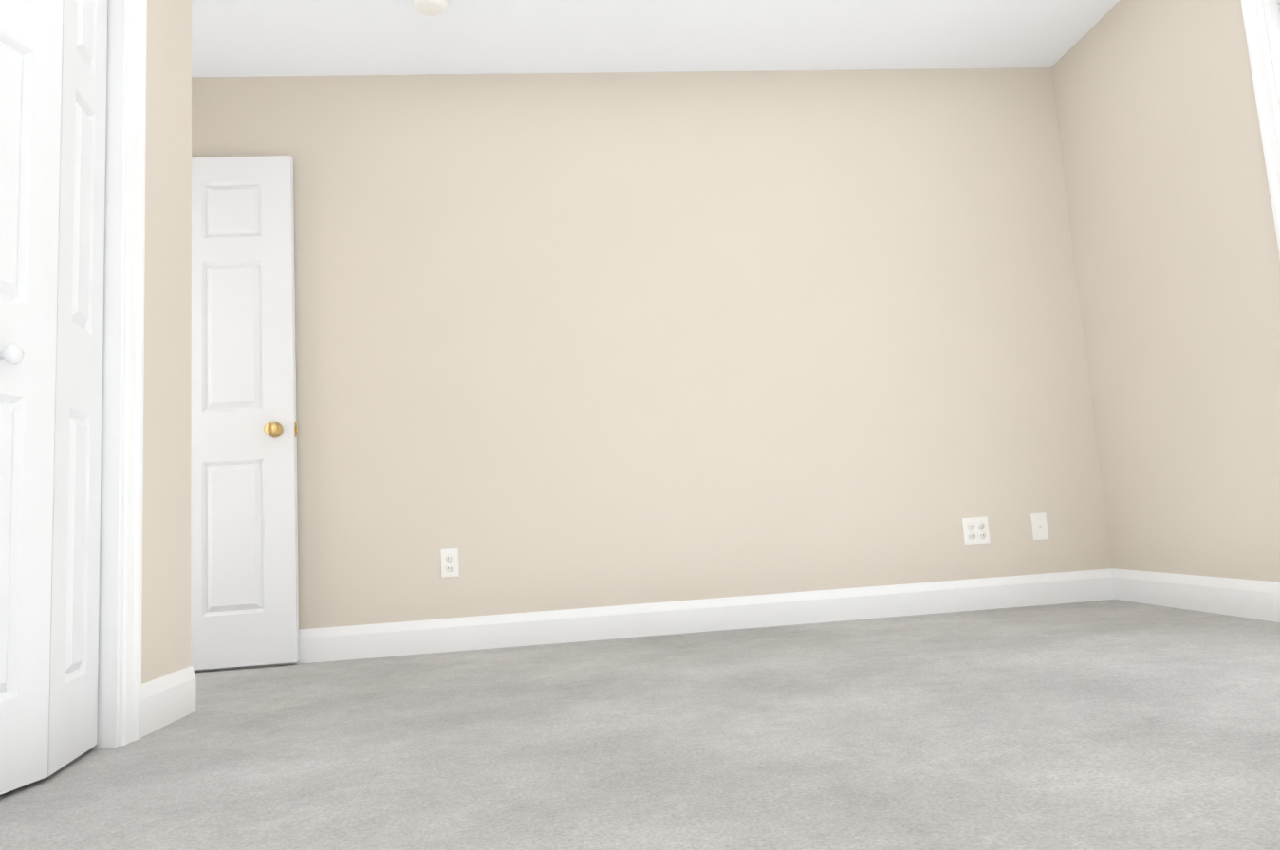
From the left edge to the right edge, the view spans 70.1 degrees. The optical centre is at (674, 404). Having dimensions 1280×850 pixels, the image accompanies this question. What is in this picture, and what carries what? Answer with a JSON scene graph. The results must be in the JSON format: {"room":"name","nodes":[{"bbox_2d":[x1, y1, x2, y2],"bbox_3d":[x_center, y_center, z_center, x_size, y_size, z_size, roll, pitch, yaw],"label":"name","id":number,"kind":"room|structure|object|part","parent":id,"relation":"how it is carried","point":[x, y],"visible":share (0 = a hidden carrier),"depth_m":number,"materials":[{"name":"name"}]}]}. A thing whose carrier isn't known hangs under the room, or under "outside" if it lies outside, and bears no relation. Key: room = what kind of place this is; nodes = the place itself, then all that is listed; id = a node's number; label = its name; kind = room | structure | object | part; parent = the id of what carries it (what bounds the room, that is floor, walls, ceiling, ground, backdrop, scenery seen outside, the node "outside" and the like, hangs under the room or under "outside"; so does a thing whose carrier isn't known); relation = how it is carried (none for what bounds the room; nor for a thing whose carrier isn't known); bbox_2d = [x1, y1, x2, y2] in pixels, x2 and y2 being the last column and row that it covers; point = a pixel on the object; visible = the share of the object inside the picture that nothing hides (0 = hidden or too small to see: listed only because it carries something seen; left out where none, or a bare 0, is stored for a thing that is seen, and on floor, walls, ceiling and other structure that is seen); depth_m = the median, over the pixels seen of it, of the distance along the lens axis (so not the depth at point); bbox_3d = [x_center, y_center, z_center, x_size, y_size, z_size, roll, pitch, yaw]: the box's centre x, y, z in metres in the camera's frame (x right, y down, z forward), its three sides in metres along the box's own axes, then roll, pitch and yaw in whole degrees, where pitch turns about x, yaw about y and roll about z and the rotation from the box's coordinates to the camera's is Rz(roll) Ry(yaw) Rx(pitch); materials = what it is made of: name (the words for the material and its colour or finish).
{"room":"empty bedroom","nodes":[
{"label":"empty bedroom","id":0,"kind":"room"},
{"bbox_2d":[141,0,191,684],"bbox_3d":[-1.342,-0.574,0.799,0.110,2.440,4.078,-3,-7,-6],"label":"wall","id":1,"kind":"structure","parent":0,"point":[166,537],"depth_m":2.60,"materials":[{"name":"paint"}]},
{"bbox_2d":[90,0,147,749],"bbox_3d":[-1.419,-0.286,1.735,0.131,2.114,1.449,-3,-7,-6],"label":"trim","id":2,"kind":"structure","parent":1,"relation":"attached to","point":[120,627],"depth_m":2.37,"materials":[{"name":"paint"}]},
{"bbox_2d":[140,666,201,738],"bbox_3d":[-1.393,0.809,2.493,0.014,0.130,0.311,-3,-7,-6],"label":"baseboard","id":3,"kind":"structure","parent":1,"relation":"attached to","point":[168,699],"depth_m":2.49,"materials":[{"name":"paint"}]},
{"bbox_2d":[0,599,1279,849],"bbox_3d":[0.103,0.675,1.277,4.555,0.100,5.254,-3,-7,-6],"label":"floor","id":4,"kind":"structure","parent":0,"point":[1108,725],"depth_m":1.88,"materials":[{"name":"carpet"}]},
{"bbox_2d":[191,67,1112,630],"bbox_3d":[-0.237,-0.249,3.952,4.555,2.440,0.150,-3,-7,-6],"label":"wall","id":5,"kind":"structure","parent":0,"point":[569,341],"depth_m":3.91,"materials":[{"name":"paint"}]},
{"bbox_2d":[190,155,299,669],"bbox_3d":[-1.920,0.001,3.597,0.811,2.050,0.104,-3,-7,-6],"label":"entry door","id":6,"kind":"structure","parent":5,"relation":"in","point":[244,566],"depth_m":3.63,"materials":[{"name":"paint"}]},
{"bbox_3d":[-1.565,0.098,3.618,0.112,0.062,0.098,-3,-7,-6],"label":"entry door knob","id":7,"kind":"part","parent":6,"relation":"part of","materials":[{"name":"gold metal"}]},
{"bbox_2d":[440,548,459,577],"bbox_3d":[-0.910,0.641,3.684,0.070,0.115,0.009,-3,-7,-6],"label":"electrical outlet","id":8,"kind":"object","parent":5,"relation":"attached to","point":[450,566],"visible":1,"depth_m":3.68,"materials":[{"name":"plastic"}]},
{"bbox_2d":[208,569,1112,670],"bbox_3d":[-0.204,0.886,3.722,4.255,0.130,0.014,-3,-7,-6],"label":"baseboard","id":9,"kind":"structure","parent":5,"relation":"attached to","point":[719,614],"depth_m":3.75,"materials":[{"name":"paint"}]},
{"bbox_2d":[962,516,990,544],"bbox_3d":[1.296,0.543,3.923,0.116,0.115,0.009,-3,-7,-6],"label":"double electrical outlet","id":10,"kind":"object","parent":5,"relation":"attached to","point":[975,530],"visible":1,"depth_m":3.92,"materials":[{"name":"plastic"}]},
{"bbox_2d":[1030,512,1048,539],"bbox_3d":[1.582,0.528,3.951,0.070,0.115,0.016,-3,-7,-6],"label":"outlet","id":11,"kind":"object","parent":5,"relation":"attached to","point":[1039,526],"visible":1,"depth_m":3.95,"materials":[{"name":"plastic"}]},
{"bbox_2d":[191,0,1119,76],"bbox_3d":[-0.061,-1.840,1.593,4.555,0.100,5.254,-3,-7,-6],"label":"ceiling","id":12,"kind":"structure","parent":0,"point":[248,38],"depth_m":3.75,"materials":[{"name":"paint"}]},
{"bbox_2d":[411,0,447,16],"bbox_3d":[-0.912,-1.488,3.396,0.128,0.036,0.128,-3,-7,-6],"label":"smoke detector","id":13,"kind":"object","parent":12,"relation":"attached to","point":[432,8],"visible":1,"depth_m":3.38,"materials":[{"name":"plastic"}]},
{"bbox_2d":[1051,0,1279,582],"bbox_3d":[2.186,-0.697,1.647,0.200,2.440,5.004,-3,-7,-6],"label":"wall","id":14,"kind":"structure","parent":0,"point":[1177,257],"depth_m":3.45,"materials":[{"name":"paint"}]},
{"bbox_2d":[1108,568,1279,622],"bbox_3d":[1.972,0.686,3.258,0.014,0.130,1.374,-3,-7,-6],"label":"baseboard","id":15,"kind":"structure","parent":14,"relation":"attached to","point":[1251,599],"depth_m":3.38,"materials":[{"name":"paint"}]},
{"bbox_2d":[1241,0,1279,257],"bbox_3d":[2.096,-0.642,2.443,0.290,1.782,1.048,-3,-7,-6],"label":"window","id":16,"kind":"structure","parent":14,"relation":"in","point":[1256,18],"depth_m":2.94,"materials":[{"name":"glass"}]},
{"bbox_3d":[-1.494,-1.249,1.855,0.042,0.012,1.267,-3,-7,-6],"label":"door track","id":17,"kind":"object","parent":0,"visible":0},
{"bbox_2d":[0,0,63,795],"bbox_3d":[-1.393,-0.227,1.896,0.077,2.010,0.311,-4,-7,4],"label":"closet door leaf","id":18,"kind":"structure","parent":17,"relation":"hanging from","point":[30,59],"depth_m":1.95,"materials":[{"name":"paint"}]},
{"bbox_3d":[-1.371,-0.103,1.877,0.043,0.044,0.043,-3,-7,-6],"label":"closet door knob","id":19,"kind":"part","parent":18,"relation":"part of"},
{"bbox_2d":[47,0,107,777],"bbox_3d":[-1.446,-0.186,2.199,0.032,2.010,0.311,-2,-7,-16],"label":"closet door leaf","id":20,"kind":"structure","parent":17,"relation":"hanging from","point":[74,652],"depth_m":2.17,"materials":[{"name":"paint"}]}
]}

